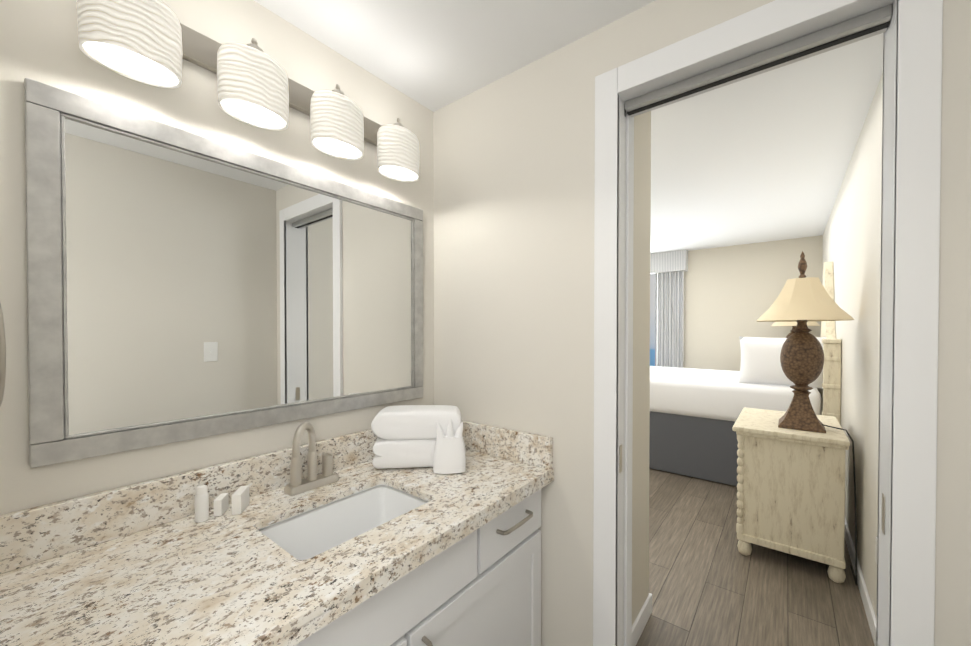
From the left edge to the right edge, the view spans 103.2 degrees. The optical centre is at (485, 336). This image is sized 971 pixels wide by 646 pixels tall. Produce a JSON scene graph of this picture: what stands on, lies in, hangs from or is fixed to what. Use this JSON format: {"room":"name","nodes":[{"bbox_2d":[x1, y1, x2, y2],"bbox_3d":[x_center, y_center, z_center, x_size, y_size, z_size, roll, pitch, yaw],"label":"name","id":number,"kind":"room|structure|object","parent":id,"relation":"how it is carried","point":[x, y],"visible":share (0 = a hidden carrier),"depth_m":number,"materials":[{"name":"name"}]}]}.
{"room":"bathroom","nodes":[
{"label":"bathroom","id":0,"kind":"room"},
{"bbox_2d":[0,429,377,571],"bbox_3d":[-0.629,0.422,1.258,0.024,0.115,1.296,1,1,38],"label":"backsplash","id":1,"kind":"structure","parent":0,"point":[33,535],"depth_m":0.94,"materials":[{"name":"beige stone"}]},
{"bbox_2d":[0,0,433,514],"bbox_3d":[-1.023,0.050,0.851,0.144,2.750,2.420,1,1,38],"label":"wall","id":2,"kind":"structure","parent":0,"point":[183,285],"depth_m":1.04,"materials":[{"name":"beige paint"}]},
{"bbox_2d":[77,0,419,181],"bbox_3d":[-0.582,-0.717,1.177,0.183,0.215,0.925,1,1,38],"label":"sconce","id":3,"kind":"object","parent":2,"relation":"attached to","point":[152,42],"visible":1,"depth_m":1.01,"materials":[{"name":"beige glass"}]},
{"bbox_2d":[254,0,655,111],"bbox_3d":[-0.311,-1.165,0.355,1.620,0.310,2.300,1,1,38],"label":"ceiling","id":4,"kind":"structure","parent":0,"point":[433,55],"depth_m":1.29,"materials":[{"name":"white paint"}]},
{"bbox_2d":[632,111,650,624],"bbox_3d":[-0.841,0.087,2.841,3.735,2.630,0.665,1,1,38],"label":"wall","id":5,"kind":"structure","parent":0,"point":[641,352],"depth_m":1.84,"materials":[{"name":"beige paint"}]},
{"bbox_2d":[632,593,651,645],"bbox_3d":[0.637,1.367,1.705,0.017,0.095,0.642,1,1,38],"label":"baseboard","id":6,"kind":"structure","parent":5,"relation":"attached to","point":[640,621],"depth_m":1.83,"materials":[{"name":"white paint"}]},
{"bbox_2d":[433,0,970,645],"bbox_3d":[-0.787,0.033,2.289,4.740,2.750,0.135,1,1,38],"label":"wall","id":7,"kind":"structure","parent":0,"point":[514,171],"depth_m":1.38,"materials":[{"name":"white paint"}]},
{"bbox_2d":[461,420,552,467],"bbox_3d":[0.005,0.420,1.569,0.590,0.112,0.024,1,1,38],"label":"backsplash","id":8,"kind":"structure","parent":7,"relation":"attached to","point":[529,448],"depth_m":1.49,"materials":[{"name":"beige stone"}]},
{"bbox_2d":[615,0,898,645],"bbox_3d":[0.701,0.318,1.126,0.680,2.207,0.167,1,1,38],"label":"lining","id":9,"kind":"object","parent":7,"relation":"attached to","point":[859,20],"visible":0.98,"depth_m":1.03,"materials":[{"name":"white paint"}]},
{"bbox_2d":[593,0,942,645],"bbox_3d":[0.712,0.283,1.117,0.759,2.277,0.171,1,1,38],"label":"door frame","id":10,"kind":"structure","parent":7,"relation":"attached to","point":[916,290],"depth_m":0.85,"materials":[{"name":"white paint"}]},
{"bbox_2d":[650,235,822,370],"bbox_3d":[2.403,-0.013,6.259,4.620,2.750,0.120,1,1,38],"label":"wall","id":11,"kind":"structure","parent":0,"point":[731,294],"depth_m":5.35,"materials":[{"name":"beige paint"}]},
{"bbox_2d":[650,274,654,365],"bbox_3d":[1.719,0.165,6.701,2.400,2.265,0.028,1,1,38],"label":"window","id":12,"kind":"structure","parent":11,"relation":"in","point":[652,320],"depth_m":6.00,"materials":[{"name":"blue glass"}]},
{"bbox_2d":[650,250,687,273],"bbox_3d":[1.831,-1.121,6.529,2.870,0.299,0.139,1,1,38],"label":"curtain valance","id":13,"kind":"object","parent":11,"relation":"attached to","point":[670,261],"visible":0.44,"depth_m":5.73,"materials":[{"name":"fabric"}]},
{"bbox_2d":[655,271,683,367],"bbox_3d":[2.768,0.187,5.804,0.400,2.300,0.056,1,1,38],"label":"panel","id":14,"kind":"object","parent":13,"relation":"hanging from","point":[669,319],"visible":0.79,"depth_m":5.79,"materials":[{"name":"fabric"}]},
{"bbox_2d":[636,468,874,645],"bbox_3d":[0.083,1.446,3.317,4.860,0.100,7.640,1,1,38],"label":"floor","id":15,"kind":"structure","parent":0,"point":[710,584],"depth_m":2.17,"materials":[{"name":"brown wood"}]},
{"bbox_2d":[256,468,553,645],"bbox_3d":[-0.395,0.961,1.081,0.618,0.921,1.296,1,1,38],"label":"bathroom vanity","id":16,"kind":"object","parent":15,"relation":"on","point":[479,584],"depth_m":1.05,"materials":[{"name":"white paint"}]},
{"bbox_2d":[0,448,551,645],"bbox_3d":[-0.395,0.492,1.075,0.618,0.020,1.296,1,1,38],"label":"countertop","id":17,"kind":"structure","parent":16,"relation":"on","point":[226,579],"depth_m":0.80,"materials":[{"name":"beige stone"}]},
{"bbox_2d":[194,485,249,522],"bbox_3d":[-0.706,0.437,1.041,0.078,0.088,0.129,1,1,38],"label":"toiletries","id":18,"kind":"object","parent":17,"relation":"on","point":[240,499],"visible":0.96,"depth_m":1.03,"materials":[{"name":"white plastic"}]},
{"bbox_2d":[276,422,339,495],"bbox_3d":[-0.538,0.372,1.206,0.113,0.216,0.179,1,1,38],"label":"faucet","id":19,"kind":"object","parent":17,"relation":"on","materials":[{"name":"silver metal"}]},
{"bbox_2d":[264,480,427,555],"bbox_3d":[-0.373,0.582,1.065,0.292,0.184,0.434,1,1,38],"label":"sink","id":20,"kind":"object","parent":17,"relation":"in","point":[326,522],"depth_m":1.18,"materials":[{"name":"white ceramic"}]},
{"bbox_2d":[371,405,465,473],"bbox_3d":[-0.231,0.370,1.430,0.355,0.211,0.322,1,1,38],"label":"towels","id":21,"kind":"object","parent":17,"relation":"on","point":[410,436],"visible":1,"depth_m":1.36,"materials":[{"name":"white fabric"}]},
{"bbox_2d":[649,262,841,485],"bbox_3d":[2.444,0.334,4.338,2.175,2.100,1.670,1,1,38],"label":"bed","id":22,"kind":"object","parent":15,"relation":"on","point":[694,414],"visible":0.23,"depth_m":3.62,"materials":[{"name":"grey fabric"}]},
{"bbox_2d":[650,366,821,421],"bbox_3d":[2.400,0.608,4.371,2.069,0.360,1.533,1,1,38],"label":"duvet","id":23,"kind":"object","parent":22,"relation":"on","point":[703,395],"depth_m":3.66,"materials":[{"name":"white fabric"}]},
{"bbox_2d":[732,407,849,582],"bbox_3d":[2.038,0.989,2.605,0.550,0.830,0.790,1,1,38],"label":"nightstand","id":24,"kind":"object","parent":15,"relation":"on","point":[791,491],"visible":1,"depth_m":2.32,"materials":[{"name":"wood"}]},
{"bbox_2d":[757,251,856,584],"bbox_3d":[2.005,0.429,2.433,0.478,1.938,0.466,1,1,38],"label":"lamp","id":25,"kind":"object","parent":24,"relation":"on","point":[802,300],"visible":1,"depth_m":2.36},
{"bbox_3d":[3.747,0.964,4.784,0.550,0.830,0.510,1,1,38],"label":"nightstand","id":26,"kind":"object","parent":15,"relation":"on","visible":0},
{"bbox_2d":[772,321,819,337],"bbox_3d":[3.790,-0.009,4.714,0.466,1.115,0.466,1,1,38],"label":"lamp","id":27,"kind":"object","parent":26,"relation":"on","point":[809,323],"visible":0.17,"depth_m":4.59,"materials":[{"name":"fabric"}]},
{"bbox_2d":[650,33,883,253],"bbox_3d":[0.834,-1.305,4.244,4.620,0.120,4.965,1,1,38],"label":"ceiling","id":28,"kind":"structure","parent":0,"point":[764,157],"depth_m":2.55,"materials":[{"name":"white paint"}]},
{"bbox_2d":[822,73,882,618],"bbox_3d":[1.947,0.038,1.838,0.120,2.750,7.640,1,1,38],"label":"wall","id":29,"kind":"structure","parent":0,"point":[852,242],"depth_m":2.20,"materials":[{"name":"white paint"}]},
{"bbox_2d":[845,519,876,645],"bbox_3d":[2.640,1.354,2.858,0.030,0.095,4.965,1,1,38],"label":"baseboard","id":30,"kind":"structure","parent":29,"relation":"attached to","point":[866,600],"depth_m":2.04,"materials":[{"name":"white paint"}]},
{"bbox_2d":[875,536,877,563],"bbox_3d":[1.804,0.994,1.768,0.006,0.120,0.075,1,1,38],"label":"electrical outlet plate","id":31,"kind":"object","parent":29,"relation":"attached to","point":[876,549],"visible":0.48,"depth_m":1.78,"materials":[{"name":"white plastic"}]},
{"bbox_3d":[-0.763,0.209,0.458,0.800,2.440,0.120,1,1,38],"label":"wall","id":32,"kind":"structure","parent":0,"visible":0},
{"bbox_2d":[0,303,5,406],"bbox_3d":[-0.782,0.017,0.586,0.163,0.209,0.062,1,1,38],"label":"towel ring","id":33,"kind":"object","parent":32,"relation":"attached to","point":[2,357],"visible":1,"depth_m":0.56,"materials":[{"name":"silver metal"}]}
]}

